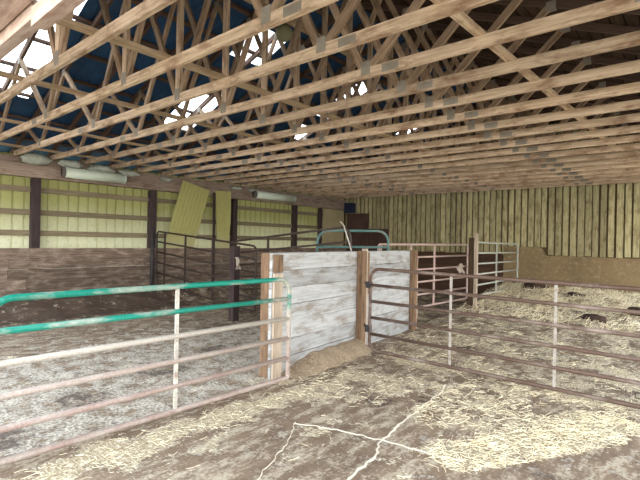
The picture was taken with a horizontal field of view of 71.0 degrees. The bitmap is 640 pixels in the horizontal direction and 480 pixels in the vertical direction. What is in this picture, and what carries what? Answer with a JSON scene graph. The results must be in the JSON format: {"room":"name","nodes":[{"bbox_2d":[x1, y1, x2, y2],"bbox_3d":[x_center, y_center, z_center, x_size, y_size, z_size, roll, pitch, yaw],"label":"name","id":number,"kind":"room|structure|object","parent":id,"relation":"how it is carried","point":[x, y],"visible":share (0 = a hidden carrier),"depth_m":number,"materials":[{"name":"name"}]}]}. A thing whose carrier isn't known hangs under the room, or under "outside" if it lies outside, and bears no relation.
{"room":"farm building","nodes":[
{"label":"farm building","id":0,"kind":"room"},
{"bbox_2d":[0,152,345,297],"bbox_3d":[-3.402,-0.085,11.530,0.250,3.070,13.620,1,0,40],"label":"wall","id":1,"kind":"structure","parent":0,"point":[94,228],"depth_m":9.97,"materials":[{"name":"yellow"}]},
{"bbox_2d":[61,167,126,183],"bbox_3d":[-4.772,-1.364,9.535,0.220,0.220,1.270,1,0,40],"label":"wall lamp","id":2,"kind":"object","parent":1,"relation":"attached to","point":[67,172],"visible":1,"depth_m":9.42,"materials":[{"name":"white plastic"}]},
{"bbox_2d":[0,154,345,209],"bbox_3d":[-3.390,-1.371,11.457,0.149,0.389,13.490,1,0,40],"label":"header","id":3,"kind":"object","parent":1,"relation":"attached to","point":[12,165],"visible":0.75,"depth_m":10.75,"materials":[{"name":"brown wood"}]},
{"bbox_2d":[20,152,52,164],"bbox_3d":[-5.548,-1.592,8.793,0.161,0.251,0.591,1,0,40],"label":"scrap","id":4,"kind":"object","parent":3,"relation":"on","point":[33,158],"visible":0.98,"depth_m":8.72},
{"bbox_2d":[57,159,82,168],"bbox_3d":[-5.143,-1.557,9.267,0.162,0.197,0.508,1,0,40],"label":"scrap","id":5,"kind":"object","parent":3,"relation":"on","point":[63,162],"visible":0.91,"depth_m":9.19,"materials":[{"name":"white fabric"}]},
{"bbox_2d":[87,165,115,172],"bbox_3d":[-4.739,-1.537,9.748,0.161,0.164,0.602,1,0,40],"label":"scrap","id":6,"kind":"object","parent":3,"relation":"on","point":[96,167],"visible":0.84,"depth_m":9.69,"materials":[{"name":"white fabric"}]},
{"bbox_2d":[118,170,139,176],"bbox_3d":[-4.339,-1.514,10.220,0.167,0.145,0.533,1,0,40],"label":"scrap","id":7,"kind":"object","parent":3,"relation":"on","point":[128,173],"visible":0.96,"depth_m":10.17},
{"bbox_2d":[159,177,172,181],"bbox_3d":[-3.746,-1.476,10.920,0.167,0.092,0.349,1,0,40],"label":"scrap","id":8,"kind":"object","parent":3,"relation":"on","point":[160,178],"visible":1,"depth_m":10.86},
{"bbox_2d":[163,180,209,247],"bbox_3d":[-3.355,-0.647,11.395,0.044,1.705,1.300,1,0,40],"label":"sheet","id":9,"kind":"object","parent":1,"relation":"on","point":[191,202],"visible":0.96,"depth_m":11.38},
{"bbox_2d":[215,191,230,247],"bbox_3d":[-2.647,-0.562,12.223,0.060,1.565,0.520,1,0,40],"label":"strip","id":10,"kind":"object","parent":1,"relation":"on","point":[223,198],"visible":0.98,"depth_m":12.23,"materials":[{"name":"yellow metal"}]},
{"bbox_2d":[252,191,295,201],"bbox_3d":[-1.355,-1.308,13.579,0.220,0.220,1.640,1,0,40],"label":"roll","id":11,"kind":"object","parent":1,"relation":"attached to","point":[256,194],"visible":1,"depth_m":13.41,"materials":[{"name":"white plastic"}]},
{"bbox_2d":[322,208,343,245],"bbox_3d":[0.478,-0.408,15.982,0.025,1.355,1.180,1,0,40],"label":"plywood sheet","id":12,"kind":"object","parent":1,"relation":"attached to","point":[331,217],"visible":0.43,"depth_m":15.93,"materials":[{"name":"beige wood"}]},
{"bbox_2d":[232,226,351,301],"bbox_3d":[-0.665,0.512,8.134,3.141,1.510,0.040,1,0,43],"label":"gate","id":13,"kind":"object","parent":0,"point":[338,227],"visible":0.29,"depth_m":8.10,"materials":[{"name":"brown metal"}]},
{"bbox_2d":[0,282,639,479],"bbox_3d":[0.518,1.298,7.461,11.500,0.457,14.500,1,0,40],"label":"floor","id":14,"kind":"structure","parent":0,"point":[244,451],"depth_m":4.15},
{"bbox_2d":[29,178,40,258],"bbox_3d":[-5.650,0.084,8.884,0.145,2.600,0.150,1,0,40],"label":"wall post","id":15,"kind":"object","parent":14,"relation":"on","point":[35,183],"visible":0.64,"depth_m":8.83,"materials":[{"name":"brown wood"}]},
{"bbox_2d":[0,277,291,465],"bbox_3d":[-1.199,0.906,3.747,0.048,1.084,2.646,1,0,42],"label":"gate","id":16,"kind":"object","parent":14,"relation":"on","point":[88,292],"visible":1,"depth_m":3.48,"materials":[{"name":"white metal"}]},
{"bbox_2d":[147,190,156,256],"bbox_3d":[-4.050,0.117,10.778,0.145,2.600,0.150,1,0,40],"label":"wall post","id":17,"kind":"object","parent":14,"relation":"on","point":[152,200],"visible":0.57,"depth_m":10.72,"materials":[{"name":"brown wood"}]},
{"bbox_2d":[150,228,154,284],"bbox_3d":[-3.969,0.568,10.610,0.080,1.700,0.080,1,0,40],"label":"gate post","id":18,"kind":"object","parent":14,"relation":"on","point":[152,229],"visible":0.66,"depth_m":10.58,"materials":[{"name":"black metal"}]},
{"bbox_2d":[155,231,256,311],"bbox_3d":[-2.543,0.568,9.523,3.600,1.525,0.043,1,0,41],"label":"gate","id":19,"kind":"object","parent":18,"relation":"attached to","point":[185,246],"visible":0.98,"depth_m":9.43,"materials":[{"name":"brown metal"}]},
{"bbox_2d":[212,193,215,280],"bbox_3d":[-2.834,0.082,11.964,0.050,2.680,0.070,1,0,40],"label":"pole","id":20,"kind":"object","parent":14,"relation":"on","point":[214,194],"visible":0.5,"depth_m":11.94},
{"bbox_2d":[229,199,237,247],"bbox_3d":[-2.450,0.150,12.672,0.145,2.600,0.150,1,0,40],"label":"wall post","id":21,"kind":"object","parent":14,"relation":"on","point":[234,202],"visible":0.57,"depth_m":12.62,"materials":[{"name":"brown wood"}]},
{"bbox_2d":[228,246,240,321],"bbox_3d":[-1.535,0.789,8.120,0.168,1.360,0.135,1,0,40],"label":"post","id":22,"kind":"object","parent":14,"relation":"on","point":[234,272],"visible":0.98,"depth_m":8.08,"materials":[{"name":"wood"}]},
{"bbox_2d":[291,205,297,245],"bbox_3d":[-0.849,0.182,14.566,0.145,2.600,0.150,1,0,40],"label":"wall post","id":23,"kind":"object","parent":14,"relation":"on","point":[294,216],"visible":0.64,"depth_m":14.51,"materials":[{"name":"brown wood"}]},
{"bbox_2d":[317,208,321,243],"bbox_3d":[-0.021,0.200,15.516,0.105,2.600,0.120,1,0,40],"label":"wall post","id":24,"kind":"object","parent":14,"relation":"on","point":[319,209],"visible":0.36,"depth_m":15.47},
{"bbox_2d":[14,281,639,479],"bbox_3d":[3.298,1.314,6.239,5.523,0.544,12.578,1,0,40],"label":"straw","id":25,"kind":"object","parent":14,"relation":"on","point":[617,297],"visible":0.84,"depth_m":4.12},
{"bbox_2d":[259,249,417,379],"bbox_3d":[0.609,0.828,6.263,0.519,1.410,3.709,1,0,36],"label":"divider","id":26,"kind":"object","parent":14,"relation":"on","point":[330,294],"visible":0.88,"depth_m":5.63,"materials":[{"name":"white wood"}]},
{"bbox_2d":[364,268,639,408],"bbox_3d":[2.062,0.943,4.790,3.945,1.119,0.205,1,0,40],"label":"gate","id":27,"kind":"object","parent":26,"relation":"attached to","point":[369,284],"visible":1,"depth_m":4.71,"materials":[{"name":"brown metal"}]},
{"bbox_2d":[340,221,351,250],"bbox_3d":[0.437,0.600,7.010,0.307,1.796,0.035,1,0,20],"label":"rod","id":28,"kind":"object","parent":14,"relation":"on","point":[340,221],"visible":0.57,"depth_m":7.01,"materials":[{"name":"white metal"}]},
{"bbox_2d":[316,229,389,251],"bbox_3d":[0.592,0.569,8.197,1.347,1.533,0.048,1,0,-4],"label":"gate","id":29,"kind":"object","parent":14,"relation":"on","point":[334,230],"visible":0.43,"depth_m":8.18,"materials":[{"name":"teal metal"}]},
{"bbox_2d":[377,243,468,306],"bbox_3d":[2.381,0.759,9.823,0.048,1.382,3.846,1,0,43],"label":"gate","id":30,"kind":"object","parent":14,"relation":"on","point":[379,244],"visible":0.56,"depth_m":9.98,"materials":[{"name":"pink metal"}]},
{"bbox_2d":[457,263,464,273],"bbox_3d":[3.402,0.705,10.837,0.199,0.280,0.038,1,0,-5],"label":"rag","id":31,"kind":"object","parent":30,"relation":"hanging from","point":[460,269],"visible":0.97,"depth_m":10.83,"materials":[{"name":"beige fabric"}]},
{"bbox_2d":[467,233,478,306],"bbox_3d":[3.432,0.711,10.049,0.189,1.720,0.145,1,0,40],"label":"post","id":32,"kind":"object","parent":14,"relation":"on","point":[473,242],"visible":0.85,"depth_m":9.99,"materials":[{"name":"brown wood"}]},
{"bbox_2d":[478,242,518,294],"bbox_3d":[4.500,0.683,11.321,0.042,1.259,3.120,1,0,40],"label":"gate","id":33,"kind":"object","parent":32,"relation":"attached to","point":[496,243],"visible":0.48,"depth_m":11.19,"materials":[{"name":"grey metal"}]},
{"bbox_2d":[523,283,548,289],"bbox_3d":[5.552,1.196,11.527,0.655,0.260,0.396,1,0,40],"label":"lump","id":34,"kind":"object","parent":14,"relation":"on","point":[527,285],"visible":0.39,"depth_m":11.41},
{"bbox_2d":[565,292,584,297],"bbox_3d":[5.963,1.302,10.518,0.441,0.178,0.276,1,0,40],"label":"lump","id":35,"kind":"object","parent":14,"relation":"on","point":[568,293],"visible":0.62,"depth_m":10.46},
{"bbox_2d":[579,314,606,322],"bbox_3d":[5.117,1.480,8.416,0.443,0.184,0.328,1,0,40],"label":"lump","id":36,"kind":"object","parent":14,"relation":"on","point":[592,317],"visible":0.66,"depth_m":8.32,"materials":[{"name":"brown soil"}]},
{"bbox_2d":[627,307,639,315],"bbox_3d":[6.027,1.362,8.503,0.478,0.181,0.325,1,0,40],"label":"lump","id":37,"kind":"object","parent":14,"relation":"on","point":[630,308],"visible":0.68,"depth_m":8.50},
{"bbox_2d":[0,0,639,197],"bbox_3d":[0.766,-2.728,7.714,12.325,2.531,14.500,1,0,40],"label":"ceiling","id":38,"kind":"structure","parent":0,"point":[87,72],"depth_m":7.82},
{"bbox_2d":[0,0,176,104],"bbox_3d":[-2.330,-2.734,4.045,12.133,2.503,0.044,1,0,40],"label":"roof truss","id":39,"kind":"object","parent":38,"relation":"attached to","point":[58,37],"visible":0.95,"depth_m":3.80,"materials":[{"name":"brown wood"}]},
{"bbox_2d":[0,142,257,181],"bbox_3d":[-2.781,-1.667,11.543,0.075,0.040,12.400,1,0,40],"label":"brace","id":40,"kind":"object","parent":39,"relation":"on","point":[1,143],"visible":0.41,"depth_m":9.11,"materials":[{"name":"brown wood"}]},
{"bbox_2d":[0,0,338,140],"bbox_3d":[-1.945,-2.726,4.543,12.133,2.503,0.044,1,0,40],"label":"roof truss","id":41,"kind":"object","parent":38,"relation":"attached to","point":[270,16],"visible":0.97,"depth_m":4.36,"materials":[{"name":"brown wood"}]},
{"bbox_2d":[9,0,497,155],"bbox_3d":[-1.551,-2.717,5.003,12.133,2.503,0.044,1,0,40],"label":"roof truss","id":42,"kind":"object","parent":38,"relation":"attached to","point":[323,46],"visible":0.88,"depth_m":4.44,"materials":[{"name":"brown wood"}]},
{"bbox_2d":[47,0,639,159],"bbox_3d":[-1.142,-2.709,5.484,12.133,2.503,0.044,1,0,40],"label":"roof truss","id":43,"kind":"object","parent":38,"relation":"attached to","point":[368,69],"visible":0.81,"depth_m":4.31,"materials":[{"name":"brown wood"}]},
{"bbox_2d":[78,0,639,164],"bbox_3d":[-0.727,-2.700,5.956,12.133,2.503,0.044,1,0,40],"label":"roof truss","id":44,"kind":"object","parent":38,"relation":"attached to","point":[404,87],"visible":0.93,"depth_m":4.96,"materials":[{"name":"brown wood"}]},
{"bbox_2d":[107,0,639,168],"bbox_3d":[-0.330,-2.692,6.443,12.133,2.503,0.044,1,0,40],"label":"roof truss","id":45,"kind":"object","parent":38,"relation":"attached to","point":[435,102],"visible":0.73,"depth_m":5.49,"materials":[{"name":"brown wood"}]},
{"bbox_2d":[133,0,639,171],"bbox_3d":[0.062,-2.684,6.927,12.133,2.503,0.044,1,0,40],"label":"roof truss","id":46,"kind":"object","parent":38,"relation":"attached to","point":[454,115],"visible":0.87,"depth_m":5.95,"materials":[{"name":"brown wood"}]},
{"bbox_2d":[0,117,342,181],"bbox_3d":[-1.223,-1.634,10.226,0.073,0.041,12.400,1,0,40],"label":"brace","id":47,"kind":"object","parent":46,"relation":"on","point":[1,119],"visible":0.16,"depth_m":7.36,"materials":[{"name":"brown wood"}]},
{"bbox_2d":[157,2,639,175],"bbox_3d":[0.473,-2.676,7.395,12.133,2.503,0.044,1,0,40],"label":"roof truss","id":48,"kind":"object","parent":38,"relation":"attached to","point":[476,125],"visible":0.73,"depth_m":6.36,"materials":[{"name":"brown wood"}]},
{"bbox_2d":[0,70,412,175],"bbox_3d":[0.427,-1.600,8.832,0.093,0.040,12.400,1,0,40],"label":"brace","id":49,"kind":"object","parent":48,"relation":"on","point":[2,73],"visible":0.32,"depth_m":5.44,"materials":[{"name":"brown wood"}]},
{"bbox_2d":[179,16,639,178],"bbox_3d":[0.867,-2.668,7.868,12.133,2.503,0.044,1,0,40],"label":"roof truss","id":50,"kind":"object","parent":38,"relation":"attached to","point":[486,135],"visible":0.58,"depth_m":7.03,"materials":[{"name":"brown wood"}]},
{"bbox_2d":[200,31,639,181],"bbox_3d":[1.294,-2.659,8.343,12.133,2.503,0.044,1,0,40],"label":"roof truss","id":51,"kind":"object","parent":38,"relation":"attached to","point":[507,142],"visible":0.66,"depth_m":7.56,"materials":[{"name":"brown wood"}]},
{"bbox_2d":[218,41,639,183],"bbox_3d":[1.685,-2.651,8.814,12.133,2.503,0.044,1,0,40],"label":"roof truss","id":52,"kind":"object","parent":38,"relation":"attached to","point":[567,67],"visible":0.53,"depth_m":8.05,"materials":[{"name":"brown wood"}]},
{"bbox_2d":[56,17,483,169],"bbox_3d":[1.733,-1.573,7.728,0.092,0.041,12.400,1,0,40],"label":"brace","id":53,"kind":"object","parent":52,"relation":"on","point":[66,22],"visible":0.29,"depth_m":4.21,"materials":[{"name":"brown wood"}]},
{"bbox_2d":[237,57,639,185],"bbox_3d":[2.102,-2.642,9.291,12.133,2.503,0.044,1,0,40],"label":"roof truss","id":54,"kind":"object","parent":38,"relation":"attached to","point":[475,63],"visible":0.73,"depth_m":8.60,"materials":[{"name":"brown wood"}]},
{"bbox_2d":[254,61,639,188],"bbox_3d":[2.487,-2.634,9.781,12.133,2.503,0.044,1,0,40],"label":"roof truss","id":55,"kind":"object","parent":38,"relation":"attached to","point":[628,97],"visible":0.52,"depth_m":9.16,"materials":[{"name":"brown wood"}]},
{"bbox_2d":[269,71,639,190],"bbox_3d":[2.879,-2.626,10.265,12.133,2.503,0.044,1,0,40],"label":"roof truss","id":56,"kind":"object","parent":38,"relation":"attached to","point":[495,82],"visible":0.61,"depth_m":9.70,"materials":[{"name":"brown wood"}]},
{"bbox_2d":[430,0,621,151],"bbox_3d":[4.171,-1.524,6.648,0.122,0.041,10.909,1,0,42],"label":"brace","id":57,"kind":"object","parent":56,"relation":"on","point":[462,18],"visible":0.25,"depth_m":3.73,"materials":[{"name":"brown wood"}]},
{"bbox_2d":[283,81,639,191],"bbox_3d":[3.293,-2.618,10.728,12.133,2.503,0.044,1,0,40],"label":"roof truss","id":58,"kind":"object","parent":38,"relation":"attached to","point":[535,94],"visible":0.52,"depth_m":10.09,"materials":[{"name":"brown wood"}]},
{"bbox_2d":[244,0,470,120],"bbox_3d":[1.237,-2.994,8.171,0.039,0.092,12.400,1,0,40],"label":"brace","id":59,"kind":"object","parent":58,"relation":"attached to","point":[293,22],"visible":0.06,"depth_m":6.43,"materials":[{"name":"brown wood"}]},
{"bbox_2d":[276,23,292,41],"bbox_3d":[-0.488,-2.851,6.131,0.229,0.270,0.229,1,0,40],"label":"globe","id":60,"kind":"object","parent":59,"relation":"hanging from","point":[284,32],"visible":0.94,"depth_m":6.05},
{"bbox_2d":[298,86,639,193],"bbox_3d":[3.698,-2.609,11.204,12.133,2.503,0.044,1,0,40],"label":"roof truss","id":61,"kind":"object","parent":38,"relation":"attached to","point":[514,97],"visible":0.4,"depth_m":10.71,"materials":[{"name":"brown wood"}]},
{"bbox_2d":[313,97,639,195],"bbox_3d":[4.097,-2.601,11.697,12.133,2.503,0.044,1,0,40],"label":"roof truss","id":62,"kind":"object","parent":38,"relation":"attached to","point":[453,107],"visible":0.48,"depth_m":11.22,"materials":[{"name":"brown wood"}]},
{"bbox_2d":[323,100,639,197],"bbox_3d":[4.501,-2.593,12.181,12.133,2.503,0.044,1,0,40],"label":"roof truss","id":63,"kind":"object","parent":38,"relation":"attached to","point":[474,106],"visible":0.42,"depth_m":11.85,"materials":[{"name":"brown wood"}]},
{"bbox_2d":[335,111,639,198],"bbox_3d":[4.897,-2.585,12.645,12.133,2.503,0.044,1,0,40],"label":"roof truss","id":64,"kind":"object","parent":38,"relation":"attached to","point":[461,123],"visible":0.37,"depth_m":12.42,"materials":[{"name":"brown wood"}]},
{"bbox_2d":[343,114,639,293],"bbox_3d":[5.188,-1.120,13.082,11.600,5.494,0.110,1,0,40],"label":"wall","id":65,"kind":"structure","parent":0,"point":[586,233],"depth_m":12.54,"materials":[{"name":"wood"}]},
{"bbox_2d":[344,203,355,212],"bbox_3d":[1.088,-1.158,16.311,0.330,0.360,0.250,1,0,40],"label":"junction box","id":66,"kind":"object","parent":65,"relation":"attached to","point":[348,207],"visible":1,"depth_m":16.21,"materials":[{"name":"blue plastic"}]},
{"bbox_2d":[346,213,368,250],"bbox_3d":[1.343,0.188,16.196,0.950,2.280,0.030,1,0,40],"label":"board panel","id":67,"kind":"object","parent":65,"relation":"attached to","point":[354,221],"visible":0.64,"depth_m":16.15,"materials":[{"name":"brown wood"}]},
{"bbox_2d":[368,229,387,250],"bbox_3d":[2.012,0.567,15.625,0.780,1.910,0.030,1,0,40],"label":"board panel","id":68,"kind":"object","parent":65,"relation":"attached to","point":[375,238],"visible":0.36,"depth_m":15.65,"materials":[{"name":"brown wood"}]},
{"bbox_3d":[-2.753,-2.742,3.570,12.133,2.503,0.044,1,0,40],"label":"roof truss","id":69,"kind":"object","parent":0,"visible":0},
{"bbox_2d":[0,0,85,59],"bbox_3d":[-2.685,-1.457,3.528,11.000,0.188,0.240,1,0,40],"label":"beam","id":70,"kind":"structure","parent":69,"relation":"attached to","point":[19,19],"depth_m":2.88,"materials":[{"name":"brown wood"}]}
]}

